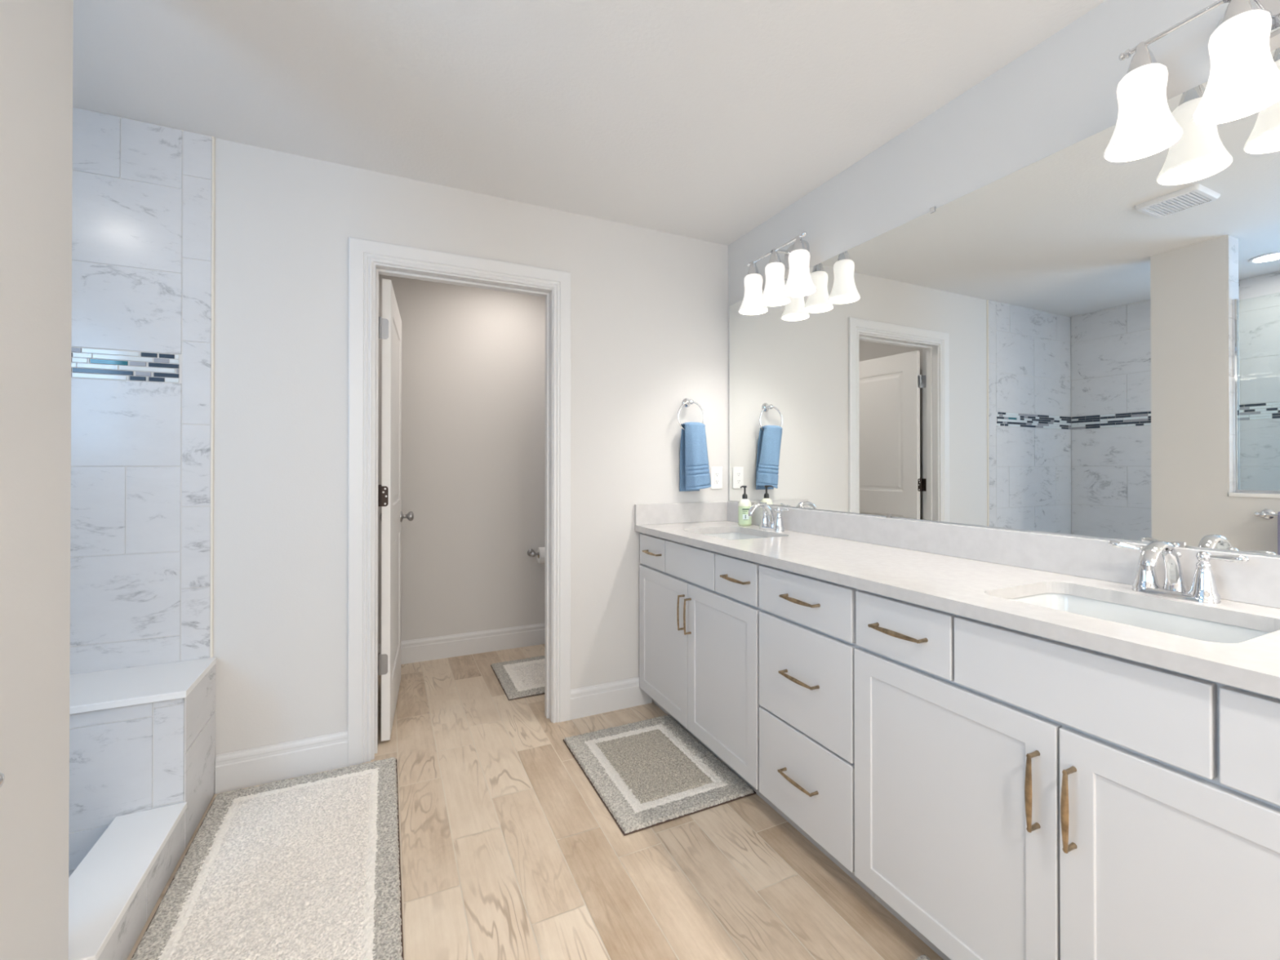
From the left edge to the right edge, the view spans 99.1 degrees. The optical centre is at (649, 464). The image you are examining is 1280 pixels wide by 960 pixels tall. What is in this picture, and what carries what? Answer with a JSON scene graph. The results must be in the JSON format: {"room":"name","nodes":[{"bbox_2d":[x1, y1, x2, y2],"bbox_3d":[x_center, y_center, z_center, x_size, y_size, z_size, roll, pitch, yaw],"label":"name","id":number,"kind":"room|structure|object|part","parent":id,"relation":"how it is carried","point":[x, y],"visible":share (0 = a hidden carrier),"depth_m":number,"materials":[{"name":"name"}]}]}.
{"room":"bathroom","nodes":[
{"label":"bathroom","id":0,"kind":"room"},
{"bbox_2d":[0,0,73,959],"bbox_3d":[-0.560,-0.010,-0.387,0.125,2.440,3.390,0,0,-26],"label":"wall","id":1,"kind":"structure","parent":0,"point":[36,36],"depth_m":1.05,"materials":[{"name":"white paint"}]},
{"bbox_2d":[0,772,4,786],"bbox_3d":[-1.069,0.511,0.870,0.051,0.044,0.044,0,0,-26],"label":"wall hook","id":2,"kind":"object","parent":1,"relation":"attached to","point":[2,775],"visible":1,"depth_m":0.88,"materials":[{"name":"silver metal"}]},
{"bbox_2d":[70,106,728,755],"bbox_3d":[-1.104,0.003,2.343,3.600,2.442,0.132,0,0,-26],"label":"wall","id":3,"kind":"structure","parent":0,"point":[649,308],"depth_m":2.11,"materials":[{"name":"white paint"}]},
{"bbox_2d":[214,730,347,794],"bbox_3d":[-1.419,1.153,2.116,0.429,0.138,0.015,0,0,-26],"label":"baseboard","id":4,"kind":"structure","parent":3,"relation":"attached to","point":[246,768],"depth_m":2.10,"materials":[{"name":"white paint"}]},
{"bbox_2d":[377,278,413,741],"bbox_3d":[-1.286,0.201,2.723,0.169,2.024,0.774,0,0,-21],"label":"door","id":5,"kind":"structure","parent":3,"relation":"in","point":[389,493],"depth_m":2.43,"materials":[{"name":"white paint"}]},
{"bbox_3d":[-1.354,0.292,3.041,0.068,0.062,0.062,0,0,-21],"label":"knob","id":6,"kind":"part","parent":5,"relation":"part of","materials":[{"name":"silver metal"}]},
{"bbox_2d":[347,236,571,766],"bbox_3d":[-0.803,0.151,2.417,0.936,2.145,0.018,0,0,-26],"label":"trim","id":7,"kind":"structure","parent":3,"relation":"attached to","point":[362,252],"depth_m":2.25,"materials":[{"name":"white paint"}]},
{"bbox_2d":[371,262,552,759],"bbox_3d":[-0.830,0.189,2.480,0.786,2.070,0.121,0,0,-26],"label":"trim","id":8,"kind":"structure","parent":3,"relation":"attached to","point":[378,268],"depth_m":2.42,"materials":[{"name":"white paint"}]},
{"bbox_2d":[570,676,652,719],"bbox_3d":[-0.187,1.156,2.710,0.434,0.138,0.015,0,0,-26],"label":"baseboard","id":9,"kind":"structure","parent":3,"relation":"attached to","point":[590,700],"depth_m":2.69,"materials":[{"name":"white paint"}]},
{"bbox_2d":[634,501,727,524],"bbox_3d":[0.181,0.259,2.889,0.567,0.105,0.019,0,0,-26],"label":"backsplash","id":10,"kind":"structure","parent":3,"relation":"attached to","point":[694,512],"depth_m":2.87,"materials":[{"name":"stone"}]},
{"bbox_2d":[677,398,704,430],"bbox_3d":[0.208,-0.259,2.880,0.166,0.187,0.064,0,0,-26],"label":"towel ring","id":11,"kind":"object","parent":3,"relation":"attached to","point":[686,402],"visible":0.86,"depth_m":2.87,"materials":[{"name":"silver metal"}]},
{"bbox_3d":[0.208,-0.326,2.880,0.052,0.052,0.064,0,0,-26],"label":"post","id":12,"kind":"part","parent":11,"relation":"part of","materials":[{"name":"silver metal"}]},
{"bbox_2d":[679,422,711,491],"bbox_3d":[0.248,-0.037,2.864,0.172,0.362,0.110,0,0,-26],"label":"hand towel","id":13,"kind":"object","parent":11,"relation":"hanging from","point":[694,470],"visible":1,"depth_m":2.82,"materials":[{"name":"blue fabric"}]},
{"bbox_2d":[711,466,722,488],"bbox_3d":[0.366,0.076,2.986,0.073,0.120,0.008,0,0,-26],"label":"wall outlet","id":14,"kind":"object","parent":3,"relation":"attached to","point":[716,472],"visible":1,"depth_m":2.98,"materials":[{"name":"white plastic"}]},
{"bbox_2d":[714,471,719,484],"bbox_3d":[0.367,0.076,2.984,0.033,0.068,0.002,0,0,-26],"label":"receptacle","id":15,"kind":"object","parent":14,"relation":"attached to","point":[716,473],"depth_m":2.98,"materials":[{"name":"grey plastic"}]},
{"bbox_2d":[377,274,545,644],"bbox_3d":[-0.942,0.010,3.709,2.124,2.440,0.120,0,0,-26],"label":"wall","id":16,"kind":"structure","parent":0,"point":[473,358],"depth_m":3.53,"materials":[{"name":"white paint"}]},
{"bbox_2d":[377,622,545,664],"bbox_3d":[-0.913,1.161,3.642,1.884,0.138,0.015,0,0,-26],"label":"baseboard","id":17,"kind":"structure","parent":16,"relation":"attached to","point":[420,650],"depth_m":3.52,"materials":[{"name":"white paint"}]},
{"bbox_2d":[527,549,539,556],"bbox_3d":[-0.713,0.602,3.698,0.220,0.050,0.093,0,0,-26],"label":"toilet paper holder","id":18,"kind":"object","parent":16,"relation":"attached to","point":[531,553],"visible":0.48,"depth_m":3.64,"materials":[{"name":"grey metal"}]},
{"bbox_2d":[536,546,545,563],"bbox_3d":[-0.701,0.613,3.673,0.100,0.106,0.106,0,0,-26],"label":"toilet paper roll","id":19,"kind":"object","parent":18,"relation":"on","point":[541,550],"visible":0.5,"depth_m":3.62,"materials":[{"name":"white paper"}]},
{"bbox_2d":[68,644,943,959],"bbox_3d":[-0.350,1.247,0.874,3.472,0.100,5.490,0,0,-26],"label":"floor","id":20,"kind":"structure","parent":0,"point":[508,851],"depth_m":1.67,"materials":[{"name":"brown wood"}]},
{"bbox_2d":[68,801,186,959],"bbox_3d":[-1.411,1.143,1.417,0.170,0.151,0.604,0,0,-26],"label":"shower curb","id":21,"kind":"object","parent":20,"relation":"on","point":[113,891],"visible":0.94,"depth_m":1.42,"materials":[{"name":"grey stone"}]},
{"bbox_2d":[68,657,216,871],"bbox_3d":[-2.026,0.967,1.638,1.086,0.506,0.350,0,0,-26],"label":"shower bench","id":22,"kind":"object","parent":20,"relation":"on","point":[142,738],"visible":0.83,"depth_m":1.69,"materials":[{"name":"white tile"}]},
{"bbox_3d":[-2.024,0.725,1.634,1.086,0.022,0.340,0,0,-26],"label":"seat","id":23,"kind":"part","parent":22,"relation":"part of","materials":[{"name":"white stone"}]},
{"bbox_2d":[130,757,403,959],"bbox_3d":[-0.997,1.207,1.459,0.602,0.024,1.471,0,0,-26],"label":"bath mat","id":24,"kind":"object","parent":20,"relation":"on","point":[308,867],"visible":1,"depth_m":1.58,"materials":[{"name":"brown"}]},
{"bbox_2d":[490,655,545,700],"bbox_3d":[-0.611,1.218,3.186,0.534,0.018,0.550,0,0,-26],"label":"bath mat","id":25,"kind":"object","parent":20,"relation":"on","point":[523,677],"visible":0.5,"depth_m":3.11,"materials":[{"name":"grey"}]},
{"bbox_2d":[563,715,755,835],"bbox_3d":[0.005,1.213,2.215,0.531,0.018,0.693,0,0,-26],"label":"bath mat","id":26,"kind":"object","parent":20,"relation":"on","point":[648,773],"visible":1,"depth_m":2.12,"materials":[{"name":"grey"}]},
{"bbox_2d":[639,533,776,811],"bbox_3d":[0.384,0.782,2.442,0.574,0.884,0.995,0,0,-26],"label":"vanity cabinet","id":27,"kind":"object","parent":20,"relation":"on","point":[699,607],"visible":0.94,"depth_m":2.21,"materials":[{"name":"white paint"}]},
{"bbox_3d":[0.006,0.426,2.605,0.034,0.014,0.152,0,0,-26],"label":"handle","id":28,"kind":"part","parent":27,"relation":"part of","materials":[{"name":"gold metal"}]},
{"bbox_3d":[0.017,0.427,2.646,0.020,0.148,0.276,0,0,-26],"label":"drawer","id":29,"kind":"part","parent":27,"relation":"part of","materials":[{"name":"white paint"}]},
{"bbox_3d":[0.061,0.822,2.552,0.020,0.621,0.489,0,0,-26],"label":"door","id":30,"kind":"part","parent":27,"relation":"part of","materials":[{"name":"white paint"}]},
{"bbox_3d":[0.132,0.638,2.343,0.034,0.152,0.014,0,0,-26],"label":"handle","id":31,"kind":"part","parent":27,"relation":"part of","materials":[{"name":"gold metal"}]},
{"bbox_3d":[0.157,0.641,2.293,0.034,0.152,0.014,0,0,-26],"label":"handle","id":32,"kind":"part","parent":27,"relation":"part of","materials":[{"name":"gold metal"}]},
{"bbox_3d":[0.274,0.820,2.111,0.020,0.621,0.481,0,0,-26],"label":"door","id":33,"kind":"part","parent":27,"relation":"part of","materials":[{"name":"white paint"}]},
{"bbox_3d":[0.306,0.420,1.983,0.034,0.014,0.152,0,0,-26],"label":"handle","id":34,"kind":"part","parent":27,"relation":"part of","materials":[{"name":"gold metal"}]},
{"bbox_3d":[0.320,0.424,2.016,0.020,0.148,0.265,0,0,-26],"label":"drawer","id":35,"kind":"part","parent":27,"relation":"part of","materials":[{"name":"white paint"}]},
{"bbox_2d":[634,520,1279,698],"bbox_3d":[0.712,0.321,1.788,0.567,0.030,2.464,0,0,-26],"label":"countertop","id":36,"kind":"structure","parent":27,"relation":"on","point":[979,590],"depth_m":1.30,"materials":[{"name":"white stone"}]},
{"bbox_2d":[704,532,764,539],"bbox_3d":[0.380,0.408,2.462,0.346,0.138,0.460,0,0,-26],"label":"sink","id":37,"kind":"object","parent":36,"relation":"in","point":[729,535],"visible":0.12,"depth_m":2.69,"materials":[{"name":"white ceramic"}]},
{"bbox_2d":[737,485,751,525],"bbox_3d":[0.480,0.210,2.756,0.066,0.202,0.067,0,0,-1],"label":"soap bottle","id":38,"kind":"object","parent":36,"relation":"on","point":[744,504],"visible":0.97,"depth_m":2.73,"materials":[{"name":"green plastic"}]},
{"bbox_2d":[747,502,789,531],"bbox_3d":[0.560,0.244,2.559,0.185,0.130,0.178,0,0,15],"label":"faucet","id":39,"kind":"object","parent":36,"relation":"on","point":[774,524],"visible":1,"depth_m":2.52,"materials":[{"name":"silver metal"}]},
{"bbox_3d":[0.522,0.238,2.535,0.152,0.119,0.042,0,0,-26],"label":"spout","id":40,"kind":"part","parent":39,"relation":"part of","materials":[{"name":"silver metal"}]},
{"bbox_3d":[0.550,0.250,2.605,0.053,0.100,0.053,0,0,-26],"label":"handle","id":41,"kind":"part","parent":39,"relation":"part of","materials":[{"name":"silver metal"}]},
{"bbox_3d":[0.572,0.302,2.559,0.054,0.014,0.154,0,0,-26],"label":"plate","id":42,"kind":"part","parent":39,"relation":"part of","materials":[{"name":"silver metal"}]},
{"bbox_3d":[0.594,0.249,2.513,0.053,0.100,0.053,0,0,-26],"label":"handle","id":43,"kind":"part","parent":39,"relation":"part of","materials":[{"name":"silver metal"}]},
{"bbox_3d":[0.610,0.208,2.480,0.015,0.016,0.066,0,0,-26],"label":"lever","id":44,"kind":"part","parent":39,"relation":"part of","materials":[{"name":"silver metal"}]},
{"bbox_2d":[1009,593,1270,643],"bbox_3d":[1.006,0.402,1.163,0.346,0.138,0.460,0,0,-26],"label":"sink","id":45,"kind":"object","parent":36,"relation":"in","point":[1175,624],"visible":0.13,"depth_m":1.25,"materials":[{"name":"white ceramic"}]},
{"bbox_2d":[1107,540,1248,604],"bbox_3d":[1.191,0.238,1.251,0.185,0.130,0.178,0,0,15],"label":"faucet","id":46,"kind":"object","parent":36,"relation":"on","point":[1203,588],"visible":1,"depth_m":1.21,"materials":[{"name":"silver metal"}]},
{"bbox_3d":[1.159,0.200,1.328,0.015,0.020,0.068,0,0,-35],"label":"lever","id":47,"kind":"part","parent":46,"relation":"part of","materials":[{"name":"silver metal"}]},
{"bbox_3d":[1.180,0.244,1.297,0.053,0.100,0.053,0,0,-26],"label":"handle","id":48,"kind":"part","parent":46,"relation":"part of","materials":[{"name":"silver metal"}]},
{"bbox_3d":[1.153,0.232,1.228,0.152,0.119,0.042,0,0,-26],"label":"spout","id":49,"kind":"part","parent":46,"relation":"part of","materials":[{"name":"silver metal"}]},
{"bbox_3d":[1.202,0.296,1.251,0.054,0.014,0.154,0,0,-26],"label":"plate","id":50,"kind":"part","parent":46,"relation":"part of","materials":[{"name":"silver metal"}]},
{"bbox_3d":[1.225,0.243,1.205,0.053,0.100,0.053,0,0,-26],"label":"handle","id":51,"kind":"part","parent":46,"relation":"part of","materials":[{"name":"silver metal"}]},
{"bbox_3d":[1.241,0.202,1.172,0.015,0.016,0.066,0,0,-26],"label":"lever","id":52,"kind":"part","parent":46,"relation":"part of","materials":[{"name":"silver metal"}]},
{"bbox_2d":[759,564,874,897],"bbox_3d":[0.693,0.779,1.801,0.574,0.884,0.427,0,0,-26],"label":"base cabinet","id":53,"kind":"object","parent":20,"relation":"on","point":[807,644],"visible":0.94,"depth_m":1.66,"materials":[{"name":"white paint"}]},
{"bbox_3d":[0.452,0.978,1.679,0.034,0.014,0.152,0,0,-26],"label":"handle","id":54,"kind":"part","parent":53,"relation":"part of","materials":[{"name":"gold metal"}]},
{"bbox_3d":[0.454,0.662,1.675,0.034,0.014,0.152,0,0,-26],"label":"handle","id":55,"kind":"part","parent":53,"relation":"part of","materials":[{"name":"gold metal"}]},
{"bbox_3d":[0.456,0.419,1.673,0.034,0.014,0.152,0,0,-26],"label":"handle","id":56,"kind":"part","parent":53,"relation":"part of","materials":[{"name":"gold metal"}]},
{"bbox_3d":[0.474,0.982,1.693,0.020,0.292,0.417,0,0,-26],"label":"drawer","id":57,"kind":"part","parent":53,"relation":"part of","materials":[{"name":"white paint"}]},
{"bbox_3d":[0.474,0.668,1.695,0.020,0.321,0.417,0,0,-26],"label":"drawer","id":58,"kind":"part","parent":53,"relation":"part of","materials":[{"name":"white paint"}]},
{"bbox_3d":[0.474,0.422,1.696,0.020,0.148,0.417,0,0,-26],"label":"drawer","id":59,"kind":"part","parent":53,"relation":"part of","materials":[{"name":"white paint"}]},
{"bbox_2d":[914,954,930,959],"bbox_3d":[0.602,1.205,0.927,0.501,0.022,0.693,0,0,-26],"label":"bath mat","id":60,"kind":"object","parent":20,"relation":"on","point":[924,957],"visible":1,"depth_m":1.32,"materials":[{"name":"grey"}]},
{"bbox_2d":[853,589,1279,959],"bbox_3d":[1.006,0.776,1.151,0.574,0.884,1.014,0,0,-26],"label":"vanity cabinet","id":61,"kind":"object","parent":20,"relation":"on","point":[1019,795],"visible":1,"depth_m":1.04,"materials":[{"name":"white paint"}]},
{"bbox_3d":[0.610,0.419,1.352,0.034,0.014,0.152,0,0,-26],"label":"handle","id":62,"kind":"part","parent":61,"relation":"part of","materials":[{"name":"gold metal"}]},
{"bbox_3d":[0.632,0.421,1.369,0.020,0.148,0.280,0,0,-26],"label":"drawer","id":63,"kind":"part","parent":61,"relation":"part of","materials":[{"name":"white paint"}]},
{"bbox_3d":[0.677,0.816,1.273,0.020,0.621,0.502,0,0,-26],"label":"door","id":64,"kind":"part","parent":61,"relation":"part of","materials":[{"name":"white paint"}]},
{"bbox_3d":[0.748,0.640,1.066,0.034,0.152,0.014,0,0,-26],"label":"handle","id":65,"kind":"part","parent":61,"relation":"part of","materials":[{"name":"gold metal"}]},
{"bbox_3d":[0.775,0.640,1.009,0.034,0.152,0.014,0,0,-26],"label":"handle","id":66,"kind":"part","parent":61,"relation":"part of","materials":[{"name":"gold metal"}]},
{"bbox_3d":[0.897,0.814,0.818,0.020,0.621,0.498,0,0,-26],"label":"door","id":67,"kind":"part","parent":61,"relation":"part of","materials":[{"name":"white paint"}]},
{"bbox_3d":[0.945,0.418,0.720,0.020,0.148,0.276,0,0,-26],"label":"drawer","id":68,"kind":"part","parent":61,"relation":"part of","materials":[{"name":"white paint"}]},
{"bbox_2d":[72,0,1106,245],"bbox_3d":[-0.389,-1.274,0.868,3.600,0.100,5.730,0,0,-26],"label":"ceiling","id":69,"kind":"structure","parent":0,"point":[704,120],"depth_m":1.75,"materials":[{"name":"white paint"}]},
{"bbox_2d":[728,0,1279,557],"bbox_3d":[1.455,-0.003,1.043,0.120,2.440,4.455,0,0,-26],"label":"wall","id":70,"kind":"structure","parent":0,"point":[1061,92],"depth_m":1.70,"materials":[{"name":"white paint"}]},
{"bbox_2d":[738,231,815,315],"bbox_3d":[0.592,-0.873,2.468,0.200,0.287,0.456,0,0,-26],"label":"vanity light","id":71,"kind":"object","parent":70,"relation":"attached to","point":[799,282],"visible":1,"depth_m":2.42,"materials":[{"name":"white glass"}]},
{"bbox_2d":[747,260,759,275],"bbox_3d":[0.493,-0.928,2.598,0.058,0.076,0.058,0,0,-26],"label":"socket","id":72,"kind":"object","parent":71,"relation":"attached to","point":[753,270],"depth_m":2.58,"materials":[{"name":"silver metal"}]},
{"bbox_3d":[0.493,-0.812,2.597,0.136,0.168,0.136,0,0,-26],"label":"lamp shade","id":73,"kind":"part","parent":71,"relation":"part of","materials":[{"name":"white glass"}]},
{"bbox_3d":[0.563,-0.813,2.453,0.136,0.168,0.136,0,0,-26],"label":"lamp shade","id":74,"kind":"part","parent":71,"relation":"part of","materials":[{"name":"white glass"}]},
{"bbox_2d":[768,248,781,263],"bbox_3d":[0.563,-0.929,2.454,0.058,0.076,0.058,0,0,-26],"label":"socket","id":75,"kind":"object","parent":71,"relation":"attached to","point":[775,258],"depth_m":2.44,"materials":[{"name":"silver metal"}]},
{"bbox_3d":[0.614,-0.961,2.479,0.114,0.024,0.016,0,0,-26],"label":"arm","id":76,"kind":"part","parent":71,"relation":"part of","materials":[{"name":"silver metal"}]},
{"bbox_3d":[0.670,-0.961,2.506,0.026,0.110,0.150,0,0,-26],"label":"wall plate","id":77,"kind":"part","parent":71,"relation":"part of","materials":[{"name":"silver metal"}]},
{"bbox_2d":[792,235,805,250],"bbox_3d":[0.632,-0.930,2.310,0.058,0.076,0.058,0,0,-26],"label":"socket","id":78,"kind":"object","parent":71,"relation":"attached to","point":[799,245],"depth_m":2.29,"materials":[{"name":"silver metal"}]},
{"bbox_3d":[0.632,-0.814,2.309,0.136,0.168,0.136,0,0,-26],"label":"lamp shade","id":79,"kind":"part","parent":71,"relation":"part of","materials":[{"name":"white glass"}]},
{"bbox_2d":[727,501,1279,608],"bbox_3d":[0.963,0.254,1.898,0.019,0.105,2.445,0,0,-26],"label":"backsplash","id":80,"kind":"structure","parent":70,"relation":"attached to","point":[1256,581],"depth_m":1.58,"materials":[{"name":"stone"}]},
{"bbox_2d":[728,47,1279,555],"bbox_3d":[0.965,-0.343,1.912,0.008,1.088,2.423,0,0,-26],"label":"wall mirror","id":81,"kind":"object","parent":70,"relation":"attached to","point":[1078,341],"visible":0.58,"depth_m":1.54,"materials":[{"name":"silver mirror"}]},
{"bbox_2d":[1103,0,1279,161],"bbox_3d":[1.236,-0.879,1.131,0.200,0.287,0.456,0,0,-26],"label":"vanity light","id":82,"kind":"object","parent":70,"relation":"attached to","point":[1244,79],"visible":1,"depth_m":1.16,"materials":[{"name":"white glass"}]},
{"bbox_2d":[1126,41,1157,74],"bbox_3d":[1.138,-0.935,1.261,0.058,0.076,0.058,0,0,-26],"label":"socket","id":83,"kind":"object","parent":82,"relation":"attached to","point":[1143,60],"depth_m":1.25,"materials":[{"name":"silver metal"}]},
{"bbox_3d":[1.138,-0.819,1.261,0.136,0.168,0.136,0,0,-26],"label":"lamp shade","id":84,"kind":"part","parent":82,"relation":"part of","materials":[{"name":"white glass"}]},
{"bbox_3d":[1.207,-0.820,1.117,0.136,0.168,0.136,0,0,-26],"label":"lamp shade","id":85,"kind":"part","parent":82,"relation":"part of","materials":[{"name":"white glass"}]},
{"bbox_2d":[1220,0,1257,24],"bbox_3d":[1.207,-0.935,1.117,0.058,0.076,0.058,0,0,-26],"label":"socket","id":86,"kind":"object","parent":82,"relation":"attached to","point":[1236,11],"depth_m":1.10,"materials":[{"name":"silver metal"}]},
{"bbox_3d":[1.315,-0.967,1.169,0.026,0.110,0.150,0,0,-26],"label":"wall plate","id":87,"kind":"part","parent":82,"relation":"part of","materials":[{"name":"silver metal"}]},
{"bbox_3d":[1.258,-0.967,1.142,0.114,0.024,0.016,0,0,-26],"label":"arm","id":88,"kind":"part","parent":82,"relation":"part of","materials":[{"name":"silver metal"}]}
]}

